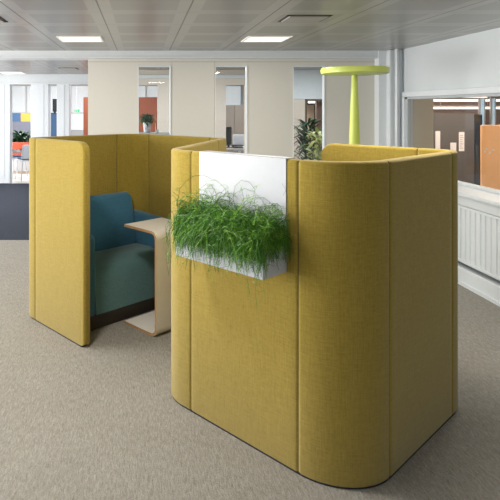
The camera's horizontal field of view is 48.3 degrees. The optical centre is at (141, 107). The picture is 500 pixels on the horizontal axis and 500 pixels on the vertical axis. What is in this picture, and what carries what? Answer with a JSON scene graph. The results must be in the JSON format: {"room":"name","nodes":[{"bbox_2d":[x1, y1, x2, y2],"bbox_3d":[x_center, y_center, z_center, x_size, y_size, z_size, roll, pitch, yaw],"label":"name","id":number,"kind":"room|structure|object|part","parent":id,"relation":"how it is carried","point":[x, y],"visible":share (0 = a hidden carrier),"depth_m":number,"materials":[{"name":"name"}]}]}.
{"room":"open-plan office","nodes":[
{"label":"open-plan office","id":0,"kind":"room"},
{"bbox_2d":[0,84,11,182],"bbox_3d":[-3.177,0.535,11.396,0.812,2.070,0.308,0,0,0],"label":"trim","id":1,"kind":"structure","parent":0,"point":[4,88],"depth_m":11.25,"materials":[{"name":"white paint"}]},
{"bbox_2d":[9,84,10,182],"bbox_3d":[-2.757,0.535,11.295,0.027,2.070,0.110,0,0,0],"label":"trim","id":2,"kind":"structure","parent":0,"point":[9,84],"depth_m":11.25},
{"bbox_2d":[13,171,28,173],"bbox_3d":[1.500,1.595,14.650,13.400,0.050,3.700,0,0,0],"label":"floor","id":3,"kind":"structure","parent":0,"point":[14,172],"depth_m":13.14,"materials":[{"name":"brown wood"}]},
{"bbox_2d":[12,152,28,170],"bbox_3d":[-3.073,1.345,13.600,0.840,0.450,0.500,0,0,0],"label":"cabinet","id":4,"kind":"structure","parent":3,"relation":"on","point":[19,162],"depth_m":13.40,"materials":[{"name":"white laminate"}]},
{"bbox_2d":[12,130,30,152],"bbox_3d":[-3.044,0.817,13.586,0.817,0.607,0.858,0,0,-19],"label":"potted plant","id":5,"kind":"object","parent":4,"relation":"on","point":[19,136],"visible":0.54,"depth_m":13.41,"materials":[{"name":"green plant"}]},
{"bbox_2d":[12,142,28,154],"bbox_3d":[-2.984,1.204,13.205,0.720,0.733,0.290,0,0,0],"label":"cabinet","id":6,"kind":"object","parent":3,"relation":"on","point":[15,145],"visible":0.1,"depth_m":13.06,"materials":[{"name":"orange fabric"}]},
{"bbox_3d":[-2.984,0.916,13.100,0.720,0.158,0.080,0,0,0],"label":"backrest","id":7,"kind":"part","parent":6,"relation":"part of","materials":[{"name":"orange fabric"}]},
{"bbox_2d":[12,113,30,139],"bbox_3d":[-3.347,0.854,15.000,0.694,1.431,0.060,0,0,0],"label":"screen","id":8,"kind":"object","parent":3,"relation":"on","point":[20,121],"visible":0.38,"depth_m":14.98,"materials":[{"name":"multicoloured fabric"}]},
{"bbox_3d":[-3.528,0.257,15.000,0.333,0.236,0.060,0,0,0],"label":"blue panel","id":9,"kind":"part","parent":8,"relation":"part of","materials":[{"name":"blue fabric"}]},
{"bbox_3d":[-3.347,0.698,15.000,0.694,0.645,0.050,0,0,0],"label":"grey panel","id":10,"kind":"part","parent":8,"relation":"part of","materials":[{"name":"fabric"}]},
{"bbox_3d":[-3.181,0.257,15.000,0.361,0.236,0.060,0,0,0],"label":"yellow panel","id":11,"kind":"part","parent":8,"relation":"part of","materials":[{"name":"yellow fabric"}]},
{"bbox_2d":[51,113,56,135],"bbox_3d":[-2.123,0.845,12.992,0.280,1.450,0.415,0,0,0],"label":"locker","id":12,"kind":"object","parent":3,"relation":"on","point":[53,115],"visible":0.04,"depth_m":12.79,"materials":[{"name":"blue metal"}]},
{"bbox_2d":[53,99,56,112],"bbox_3d":[-2.099,-0.050,13.000,0.100,0.340,0.100,0,0,0],"label":"display screen","id":13,"kind":"object","parent":12,"relation":"on","point":[54,100],"visible":0.89,"depth_m":12.97,"materials":[{"name":"black plastic"}]},
{"bbox_2d":[83,97,156,134],"bbox_3d":[-0.530,0.653,13.383,1.806,1.835,0.435,0,0,0],"label":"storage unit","id":14,"kind":"object","parent":3,"relation":"on","point":[148,105],"visible":0.18,"depth_m":13.18,"materials":[{"name":"laminate"}]},
{"bbox_3d":[-1.207,0.643,13.191,0.439,1.795,0.018,0,0,0],"label":"door","id":15,"kind":"part","parent":14,"relation":"part of","materials":[{"name":"laminate"}]},
{"bbox_3d":[0.147,0.643,13.191,0.439,1.795,0.018,0,0,0],"label":"door","id":16,"kind":"part","parent":14,"relation":"part of","materials":[{"name":"laminate"}]},
{"bbox_2d":[226,105,243,152],"bbox_3d":[2.313,0.749,13.391,1.100,1.642,0.418,0,0,0],"label":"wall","id":17,"kind":"structure","parent":3,"relation":"on","point":[234,114],"depth_m":13.18,"materials":[{"name":"beige laminate"}]},
{"bbox_3d":[2.008,0.739,13.191,0.470,1.602,0.018,0,0,0],"label":"door","id":18,"kind":"part","parent":17,"relation":"part of","materials":[{"name":"beige laminate"}]},
{"bbox_3d":[2.558,0.739,13.191,0.590,1.602,0.018,0,0,0],"label":"door","id":19,"kind":"part","parent":17,"relation":"part of","materials":[{"name":"beige laminate"}]},
{"bbox_2d":[31,84,50,136],"bbox_3d":[-2.133,0.535,11.396,0.375,2.070,0.308,0,0,0],"label":"trim","id":20,"kind":"structure","parent":0,"point":[40,93],"depth_m":11.25,"materials":[{"name":"white paint"}]},
{"bbox_2d":[0,74,87,83],"bbox_3d":[-2.775,-0.596,11.370,4.850,0.212,0.360,0,0,0],"label":"trim","id":21,"kind":"structure","parent":0,"point":[4,78],"depth_m":11.23,"materials":[{"name":"white paint"}]},
{"bbox_2d":[57,84,70,135],"bbox_3d":[-1.646,0.535,11.396,0.262,2.070,0.308,0,0,0],"label":"trim","id":22,"kind":"structure","parent":0,"point":[63,90],"depth_m":11.25,"materials":[{"name":"white paint"}]},
{"bbox_2d":[12,85,243,151],"bbox_3d":[1.500,0.434,16.550,13.400,2.372,0.100,0,0,0],"label":"wall","id":23,"kind":"structure","parent":0,"point":[73,132],"depth_m":16.50,"materials":[{"name":"white paint"}]},
{"bbox_2d":[12,85,240,129],"bbox_3d":[-1.075,-0.020,16.440,8.150,1.380,0.080,0,0,0],"label":"window","id":24,"kind":"structure","parent":23,"relation":"in","point":[21,94],"depth_m":16.44,"materials":[{"name":"glass"}]},
{"bbox_3d":[-1.075,-0.270,16.440,8.150,0.880,0.080,0,0,0],"label":"frame","id":25,"kind":"part","parent":24,"relation":"part of","materials":[{"name":"white metal"}]},
{"bbox_2d":[139,70,304,159],"bbox_3d":[2.000,0.434,10.050,4.639,2.272,0.100,0,0,0],"label":"wall","id":26,"kind":"structure","parent":0,"point":[163,83],"depth_m":10.00,"materials":[{"name":"beige paint"}]},
{"bbox_2d":[139,70,321,98],"bbox_3d":[1.975,-0.434,9.975,4.650,0.535,0.050,0,0,0],"label":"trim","id":27,"kind":"structure","parent":26,"relation":"attached to","point":[307,83],"depth_m":9.98,"materials":[{"name":"white paint"}]},
{"bbox_2d":[305,99,321,122],"bbox_3d":[3.213,0.702,10.040,0.389,1.737,0.120,0,0,0],"label":"door frame","id":28,"kind":"structure","parent":26,"relation":"in","point":[306,100],"depth_m":9.98,"materials":[{"name":"grey metal"}]},
{"bbox_2d":[88,59,374,156],"bbox_3d":[1.129,0.470,6.750,3.598,2.200,0.100,0,0,0],"label":"wall","id":29,"kind":"structure","parent":0,"point":[112,83],"depth_m":6.70,"materials":[{"name":"beige paint"}]},
{"bbox_2d":[138,66,170,134],"bbox_3d":[0.155,0.274,6.725,0.409,1.591,0.070,0,0,0],"label":"window","id":30,"kind":"structure","parent":29,"relation":"in","point":[138,66],"depth_m":6.70,"materials":[{"name":"white metal"}]},
{"bbox_2d":[0,51,378,59],"bbox_3d":[-1.100,-0.656,6.742,8.200,0.092,0.315,0,0,0],"label":"trim","id":31,"kind":"structure","parent":29,"relation":"attached to","point":[4,55],"depth_m":6.60,"materials":[{"name":"white paint"}]},
{"bbox_2d":[214,62,214,136],"bbox_3d":[1.129,0.497,6.698,3.598,2.146,0.004,0,0,0],"label":"trim","id":32,"kind":"structure","parent":29,"relation":"attached to","point":[214,62],"depth_m":6.70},
{"bbox_2d":[215,66,247,153],"bbox_3d":[1.107,0.274,6.725,0.403,1.591,0.070,0,0,0],"label":"window","id":33,"kind":"structure","parent":29,"relation":"in","point":[246,67],"depth_m":6.70,"materials":[{"name":"white metal"}]},
{"bbox_2d":[293,66,324,156],"bbox_3d":[2.072,0.274,6.725,0.397,1.591,0.070,0,0,0],"label":"window","id":34,"kind":"structure","parent":29,"relation":"in","point":[323,76],"depth_m":6.70,"materials":[{"name":"white metal"}]},
{"bbox_2d":[0,174,499,499],"bbox_3d":[1.500,1.595,4.800,13.400,0.050,16.000,0,0,0],"label":"floor","id":35,"kind":"structure","parent":0,"point":[101,419],"depth_m":2.65,"materials":[{"name":"beige carpet"}]},
{"bbox_2d":[12,154,27,177],"bbox_3d":[-2.940,1.181,12.375,0.422,0.782,0.490,0,0,42],"label":"shell chair","id":36,"kind":"object","parent":35,"relation":"on","point":[13,156],"visible":0.4,"depth_m":12.27,"materials":[{"name":"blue plastic"}]},
{"bbox_2d":[15,145,28,180],"bbox_3d":[-2.506,1.181,11.820,0.422,0.782,0.490,0,0,-31],"label":"shell chair","id":37,"kind":"object","parent":35,"relation":"on","point":[25,148],"visible":0.45,"depth_m":11.60,"materials":[{"name":"grey plastic"}]},
{"bbox_3d":[-2.406,0.945,11.654,0.380,0.310,0.102,0,0,-31],"label":"backrest","id":38,"kind":"part","parent":37,"relation":"part of","materials":[{"name":"grey plastic"}]},
{"bbox_2d":[90,191,167,330],"bbox_3d":[-0.259,1.139,4.202,0.940,0.863,0.540,0,0,-41],"label":"lounge armchair","id":39,"kind":"object","parent":35,"relation":"on","point":[122,259],"visible":0.43,"depth_m":4.13,"materials":[{"name":"teal fabric"}]},
{"bbox_3d":[-0.554,1.167,3.944,0.155,0.595,0.540,0,0,-41],"label":"armrest","id":40,"kind":"part","parent":39,"relation":"part of","materials":[{"name":"blue fabric"}]},
{"bbox_3d":[-0.352,1.079,4.355,0.684,0.743,0.157,0,0,-41],"label":"backrest","id":41,"kind":"part","parent":39,"relation":"part of","materials":[{"name":"blue fabric"}]},
{"bbox_3d":[-0.206,1.291,4.187,0.686,0.334,0.432,0,0,-41],"label":"seat","id":42,"kind":"part","parent":39,"relation":"part of","materials":[{"name":"teal fabric"}]},
{"bbox_3d":[0.059,1.167,4.480,0.095,0.595,0.540,0,0,-41],"label":"armrest","id":43,"kind":"part","parent":39,"relation":"part of","materials":[{"name":"blue fabric"}]},
{"bbox_2d":[124,217,170,335],"bbox_3d":[0.125,1.209,3.932,0.370,0.722,0.345,0,0,-41],"label":"side table","id":44,"kind":"object","parent":35,"relation":"on","point":[153,323],"visible":0.42,"depth_m":3.74,"materials":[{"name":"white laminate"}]},
{"bbox_2d":[139,132,168,134],"bbox_3d":[0.138,0.958,7.598,0.670,1.225,0.425,0,0,0],"label":"storage cabinet","id":45,"kind":"object","parent":35,"relation":"on","point":[160,133],"visible":0.04,"depth_m":7.39,"materials":[{"name":"white"}]},
{"bbox_2d":[139,113,156,132],"bbox_3d":[0.072,0.208,7.548,0.281,0.274,0.317,0,0,31],"label":"potted plant","id":46,"kind":"object","parent":45,"relation":"on","point":[147,121],"visible":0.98,"depth_m":7.50,"materials":[{"name":"green plant"}]},
{"bbox_3d":[0.070,0.270,7.550,0.116,0.150,0.116,0,0,-1],"label":"pot","id":47,"kind":"part","parent":46,"relation":"part of","materials":[{"name":"white ceramic"}]},
{"bbox_2d":[226,146,243,149],"bbox_3d":[2.084,1.195,11.300,1.050,0.750,0.600,0,0,0],"label":"office desk","id":48,"kind":"object","parent":35,"relation":"on","point":[226,146],"visible":0.02,"depth_m":11.00,"materials":[{"name":"white laminate"}]},
{"bbox_2d":[226,127,232,147],"bbox_3d":[1.789,0.605,11.171,0.170,0.430,0.238,0,0,0],"label":"computer monitor","id":49,"kind":"object","parent":48,"relation":"on","point":[228,129],"visible":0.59,"depth_m":11.15,"materials":[{"name":"black plastic"}]},
{"bbox_2d":[232,144,243,147],"bbox_3d":[1.973,0.789,11.150,0.200,0.060,0.240,0,0,0],"label":"paper tray","id":50,"kind":"object","parent":48,"relation":"on","point":[233,145],"visible":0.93,"depth_m":11.06,"materials":[{"name":"black plastic"}]},
{"bbox_2d":[233,135,243,152],"bbox_3d":[2.201,1.072,12.149,0.518,0.965,0.542,0,0,0],"label":"chair","id":51,"kind":"object","parent":35,"relation":"on","point":[237,139],"visible":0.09,"depth_m":11.97,"materials":[{"name":"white plastic"}]},
{"bbox_2d":[29,134,457,489],"bbox_3d":[0.410,0.896,3.474,1.144,1.347,2.638,0,0,-41],"label":"screen","id":52,"kind":"object","parent":35,"relation":"on","point":[347,367],"visible":0.88,"depth_m":2.46,"materials":[{"name":"yellow fabric"}]},
{"bbox_3d":[-0.563,0.893,3.769,0.055,1.341,0.632,0,0,-41],"label":"upholstered panel","id":53,"kind":"part","parent":52,"relation":"part of","materials":[{"name":"yellow fabric"}]},
{"bbox_3d":[-0.547,0.893,4.347,0.136,1.341,0.857,0,0,43],"label":"upholstered panel","id":54,"kind":"part","parent":52,"relation":"part of","materials":[{"name":"yellow fabric"}]},
{"bbox_3d":[-0.074,0.893,4.652,0.328,1.341,0.097,0,0,4],"label":"upholstered panel","id":55,"kind":"part","parent":52,"relation":"part of","materials":[{"name":"yellow fabric"}]},
{"bbox_3d":[0.301,0.893,4.352,0.055,1.341,0.690,0,0,-41],"label":"upholstered panel","id":56,"kind":"part","parent":52,"relation":"part of","materials":[{"name":"yellow fabric"}]},
{"bbox_3d":[0.326,0.893,3.290,0.163,1.341,0.996,0,0,15],"label":"upholstered panel","id":57,"kind":"part","parent":52,"relation":"part of","materials":[{"name":"yellow fabric"}]},
{"bbox_3d":[0.558,0.893,3.924,0.117,1.341,0.359,0,0,5],"label":"upholstered panel","id":58,"kind":"part","parent":52,"relation":"part of","materials":[{"name":"yellow fabric"}]},
{"bbox_2d":[176,151,294,279],"bbox_3d":[0.422,0.467,2.512,0.235,0.496,0.512,0,0,-41],"label":"planter","id":59,"kind":"object","parent":52,"relation":"hanging from","point":[229,169],"visible":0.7,"depth_m":2.49,"materials":[{"name":"metal"}]},
{"bbox_2d":[163,174,293,305],"bbox_3d":[0.353,0.563,2.433,0.298,0.490,0.594,0,0,-41],"label":"trailing plant","id":60,"kind":"object","parent":59,"relation":"in","point":[243,234],"visible":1,"depth_m":2.36,"materials":[{"name":"green plant"}]},
{"bbox_3d":[0.479,0.893,2.569,0.055,1.341,0.633,0,0,-41],"label":"upholstered panel","id":61,"kind":"part","parent":52,"relation":"part of","materials":[{"name":"yellow fabric"}]},
{"bbox_3d":[0.855,0.893,2.274,0.373,1.341,0.112,0,0,5],"label":"upholstered panel","id":62,"kind":"part","parent":52,"relation":"part of","materials":[{"name":"yellow fabric"}]},
{"bbox_3d":[1.348,0.893,3.229,0.055,1.341,0.590,0,0,-41],"label":"upholstered panel","id":63,"kind":"part","parent":52,"relation":"part of","materials":[{"name":"yellow fabric"}]},
{"bbox_3d":[1.294,0.893,2.531,0.701,1.341,0.055,0,0,-41],"label":"upholstered panel","id":64,"kind":"part","parent":52,"relation":"part of","materials":[{"name":"yellow fabric"}]},
{"bbox_3d":[1.593,0.893,2.883,0.132,1.341,0.273,0,0,0],"label":"upholstered panel","id":65,"kind":"part","parent":52,"relation":"part of","materials":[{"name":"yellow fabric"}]},
{"bbox_2d":[294,118,321,160],"bbox_3d":[2.785,0.866,9.003,0.787,1.408,0.843,0,0,-7],"label":"potted plant","id":66,"kind":"object","parent":35,"relation":"on","point":[304,139],"visible":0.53,"depth_m":8.96,"materials":[{"name":"green plant"}]},
{"bbox_2d":[305,127,321,159],"bbox_3d":[2.622,0.920,8.000,0.613,1.299,0.601,0,0,43],"label":"potted plant","id":67,"kind":"object","parent":35,"relation":"on","point":[317,138],"visible":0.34,"depth_m":7.94,"materials":[{"name":"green plant"}]},
{"bbox_2d":[320,66,389,144],"bbox_3d":[2.046,0.593,5.200,0.624,1.955,0.624,0,0,0],"label":"floor lamp","id":68,"kind":"object","parent":35,"relation":"on","point":[354,72],"visible":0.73,"depth_m":5.16,"materials":[{"name":"metal"}]},
{"bbox_3d":[2.046,0.610,5.200,0.156,1.880,0.156,0,0,0],"label":"stem","id":69,"kind":"part","parent":68,"relation":"part of","materials":[{"name":"paint"}]},
{"bbox_2d":[433,113,481,184],"bbox_3d":[4.932,0.824,8.500,0.797,1.491,0.200,0,0,0],"label":"wall","id":70,"kind":"structure","parent":35,"relation":"on","point":[449,125],"depth_m":8.47,"materials":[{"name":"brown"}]},
{"bbox_2d":[435,131,439,148],"bbox_3d":[4.637,0.504,8.465,0.076,0.283,0.002,0,0,0],"label":"paper notice","id":71,"kind":"object","parent":70,"relation":"attached to","point":[437,133],"visible":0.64,"depth_m":8.46,"materials":[{"name":"white paper"}]},
{"bbox_2d":[450,143,455,150],"bbox_3d":[4.880,0.606,8.465,0.094,0.126,0.002,0,0,0],"label":"paper notice","id":72,"kind":"object","parent":70,"relation":"attached to","point":[452,145],"visible":0.79,"depth_m":8.46,"materials":[{"name":"white paper"}]},
{"bbox_2d":[459,132,463,150],"bbox_3d":[5.010,0.527,8.464,0.087,0.299,0.003,0,0,0],"label":"paper notice","id":73,"kind":"object","parent":70,"relation":"attached to","point":[461,134],"visible":1,"depth_m":8.46,"materials":[{"name":"beige paper"}]},
{"bbox_3d":[5.270,0.836,8.500,0.120,1.468,0.080,0,0,0],"label":"post","id":74,"kind":"part","parent":70,"relation":"part of","materials":[{"name":"black plastic"}]},
{"bbox_2d":[478,98,484,124],"bbox_3d":[5.600,0.700,8.900,0.098,1.740,0.040,0,0,0],"label":"column","id":75,"kind":"structure","parent":35,"relation":"on","point":[481,102],"depth_m":8.89,"materials":[{"name":"metal"}]},
{"bbox_3d":[5.600,0.710,8.900,0.058,1.720,0.020,0,0,0],"label":"lit pane","id":76,"kind":"part","parent":75,"relation":"part of","materials":[{"name":"blue glass"}]},
{"bbox_2d":[480,125,499,189],"bbox_3d":[5.213,0.898,7.200,1.387,1.343,0.240,0,0,0],"label":"panel","id":77,"kind":"object","parent":35,"relation":"on","point":[489,134],"visible":0.74,"depth_m":7.18,"materials":[{"name":"orange wood"}]},
{"bbox_2d":[490,98,495,124],"bbox_3d":[5.781,0.700,8.900,0.081,1.740,0.040,0,0,0],"label":"column","id":78,"kind":"structure","parent":35,"relation":"on","point":[492,101],"depth_m":8.89,"materials":[{"name":"metal"}]},
{"bbox_3d":[5.781,0.710,8.900,0.041,1.720,0.020,0,0,0],"label":"lit pane","id":79,"kind":"part","parent":78,"relation":"part of","materials":[{"name":"blue glass"}]},
{"bbox_2d":[0,0,499,84],"bbox_3d":[1.500,-0.727,6.650,13.400,0.050,19.700,0,0,0],"label":"ceiling","id":80,"kind":"structure","parent":0,"point":[32,25],"depth_m":4.54,"materials":[{"name":"metal"}]},
{"bbox_2d":[0,72,26,73],"bbox_3d":[-2.585,-0.698,10.775,0.470,0.008,0.550,0,0,0],"label":"recessed light","id":81,"kind":"object","parent":80,"relation":"in","point":[0,72],"visible":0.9,"depth_m":10.86,"materials":[{"name":"white plastic"}]},
{"bbox_2d":[59,68,78,69],"bbox_3d":[-1.300,-0.696,9.600,0.320,0.012,0.400,0,0,0],"label":"ceiling vent","id":82,"kind":"object","parent":80,"relation":"in","point":[59,68],"visible":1,"depth_m":9.54,"materials":[{"name":"grey metal"}]},
{"bbox_2d":[73,84,79,112],"bbox_3d":[-1.480,-0.294,12.199,0.150,0.815,0.042,0,0,0],"label":"exit sign","id":83,"kind":"object","parent":80,"relation":"hanging from","point":[76,110],"visible":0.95,"depth_m":12.18,"materials":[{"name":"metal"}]},
{"bbox_2d":[56,36,103,41],"bbox_3d":[-0.623,-0.698,5.480,0.435,0.008,0.420,0,0,0],"label":"recessed light","id":84,"kind":"object","parent":80,"relation":"in","point":[61,38],"visible":1,"depth_m":5.42,"materials":[{"name":"white plastic"}]},
{"bbox_2d":[241,36,292,41],"bbox_3d":[1.255,-0.698,5.480,0.430,0.008,0.420,0,0,0],"label":"recessed light","id":85,"kind":"object","parent":80,"relation":"in","point":[249,38],"visible":1,"depth_m":5.42,"materials":[{"name":"white plastic"}]},
{"bbox_2d":[278,15,332,21],"bbox_3d":[1.270,-0.696,4.230,0.340,0.012,0.300,0,0,0],"label":"ceiling vent","id":86,"kind":"object","parent":80,"relation":"in","point":[289,18],"visible":1,"depth_m":4.16,"materials":[{"name":"grey metal"}]},
{"bbox_2d":[433,97,499,108],"bbox_3d":[5.588,-0.342,9.200,1.363,0.720,0.060,0,0,0],"label":"linear light","id":87,"kind":"object","parent":80,"relation":"hanging from","point":[440,106],"visible":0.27,"depth_m":9.18,"materials":[{"name":"metal"}]},
{"bbox_2d":[433,107,499,108],"bbox_3d":[5.588,-0.001,9.200,1.363,0.038,0.040,0,0,0],"label":"diffuser","id":88,"kind":"object","parent":87,"relation":"attached to","point":[433,107],"depth_m":9.18,"materials":[{"name":"white plastic"}]},
{"bbox_2d":[433,98,499,101],"bbox_3d":[5.831,-0.409,9.600,1.422,0.587,0.060,0,0,0],"label":"linear light","id":89,"kind":"object","parent":80,"relation":"hanging from","point":[435,99],"visible":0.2,"depth_m":9.58,"materials":[{"name":"metal"}]},
{"bbox_2d":[307,105,313,155],"bbox_3d":[3.900,0.570,12.050,0.644,2.000,0.100,0,0,0],"label":"wall","id":90,"kind":"structure","parent":0,"point":[310,108],"depth_m":12.00,"materials":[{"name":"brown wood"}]},
{"bbox_2d":[307,101,314,104],"bbox_3d":[3.695,-0.134,11.795,0.320,0.130,0.450,0,0,0],"label":"wall light","id":91,"kind":"object","parent":90,"relation":"attached to","point":[308,102],"visible":0.29,"depth_m":11.60,"materials":[{"name":"white plastic"}]},
{"bbox_2d":[315,96,499,160],"bbox_3d":[5.750,0.434,10.250,4.900,2.272,0.100,0,0,0],"label":"wall","id":92,"kind":"structure","parent":0,"point":[318,104],"depth_m":10.20,"materials":[{"name":"white paint"}]},
{"bbox_2d":[413,99,432,148],"bbox_3d":[3.401,0.434,6.640,0.323,2.272,0.080,0,0,0],"label":"wall","id":93,"kind":"structure","parent":0,"point":[422,108],"depth_m":6.60,"materials":[{"name":"beige paint"}]},
{"bbox_2d":[401,28,499,147],"bbox_3d":[3.180,0.434,1.850,0.120,2.272,10.100,0,0,0],"label":"wall","id":94,"kind":"structure","parent":0,"point":[471,60],"depth_m":5.41,"materials":[{"name":"white paint"}]},
{"bbox_2d":[375,50,400,146],"bbox_3d":[3.007,0.434,6.650,0.245,2.272,0.300,0,0,0],"label":"trim","id":95,"kind":"structure","parent":94,"relation":"attached to","point":[384,84],"depth_m":6.58,"materials":[{"name":"white paint"}]},
{"bbox_2d":[394,49,399,146],"bbox_3d":[3.045,0.434,6.440,0.064,2.272,0.064,0,0,0],"label":"trim","id":96,"kind":"structure","parent":94,"relation":"attached to","point":[396,51],"depth_m":6.41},
{"bbox_2d":[401,86,499,194],"bbox_3d":[3.130,0.290,3.430,0.080,0.960,6.060,0,0,0],"label":"window","id":97,"kind":"structure","parent":94,"relation":"in","point":[494,91],"depth_m":5.64,"materials":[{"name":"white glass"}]},
{"bbox_3d":[3.127,0.297,3.420,0.045,0.855,5.920,0,0,0],"label":"frame","id":98,"kind":"part","parent":97,"relation":"part of","materials":[{"name":"grey metal"}]},
{"bbox_2d":[458,261,499,306],"bbox_3d":[2.973,1.495,1.250,0.295,0.150,8.900,0,0,0],"label":"baseboard","id":99,"kind":"structure","parent":94,"relation":"attached to","point":[482,284],"depth_m":4.56,"materials":[{"name":"white paint"}]},
{"bbox_2d":[458,196,499,216],"bbox_3d":[2.985,1.177,1.575,0.270,0.785,9.550,0,0,0],"label":"trim","id":100,"kind":"structure","parent":94,"relation":"attached to","point":[481,206],"depth_m":4.58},
{"bbox_2d":[458,204,499,280],"bbox_3d":[2.974,1.127,4.030,0.242,0.505,3.200,0,0,0],"label":"radiator","id":101,"kind":"object","parent":94,"relation":"attached to","point":[478,231],"visible":0.41,"depth_m":4.57,"materials":[{"name":"metal"}]},
{"bbox_2d":[458,185,499,206],"bbox_3d":[2.980,0.767,1.575,0.300,0.035,9.550,0,0,0],"label":"trim","id":102,"kind":"structure","parent":94,"relation":"attached to","point":[471,193],"depth_m":4.67,"materials":[{"name":"white paint"}]}
]}

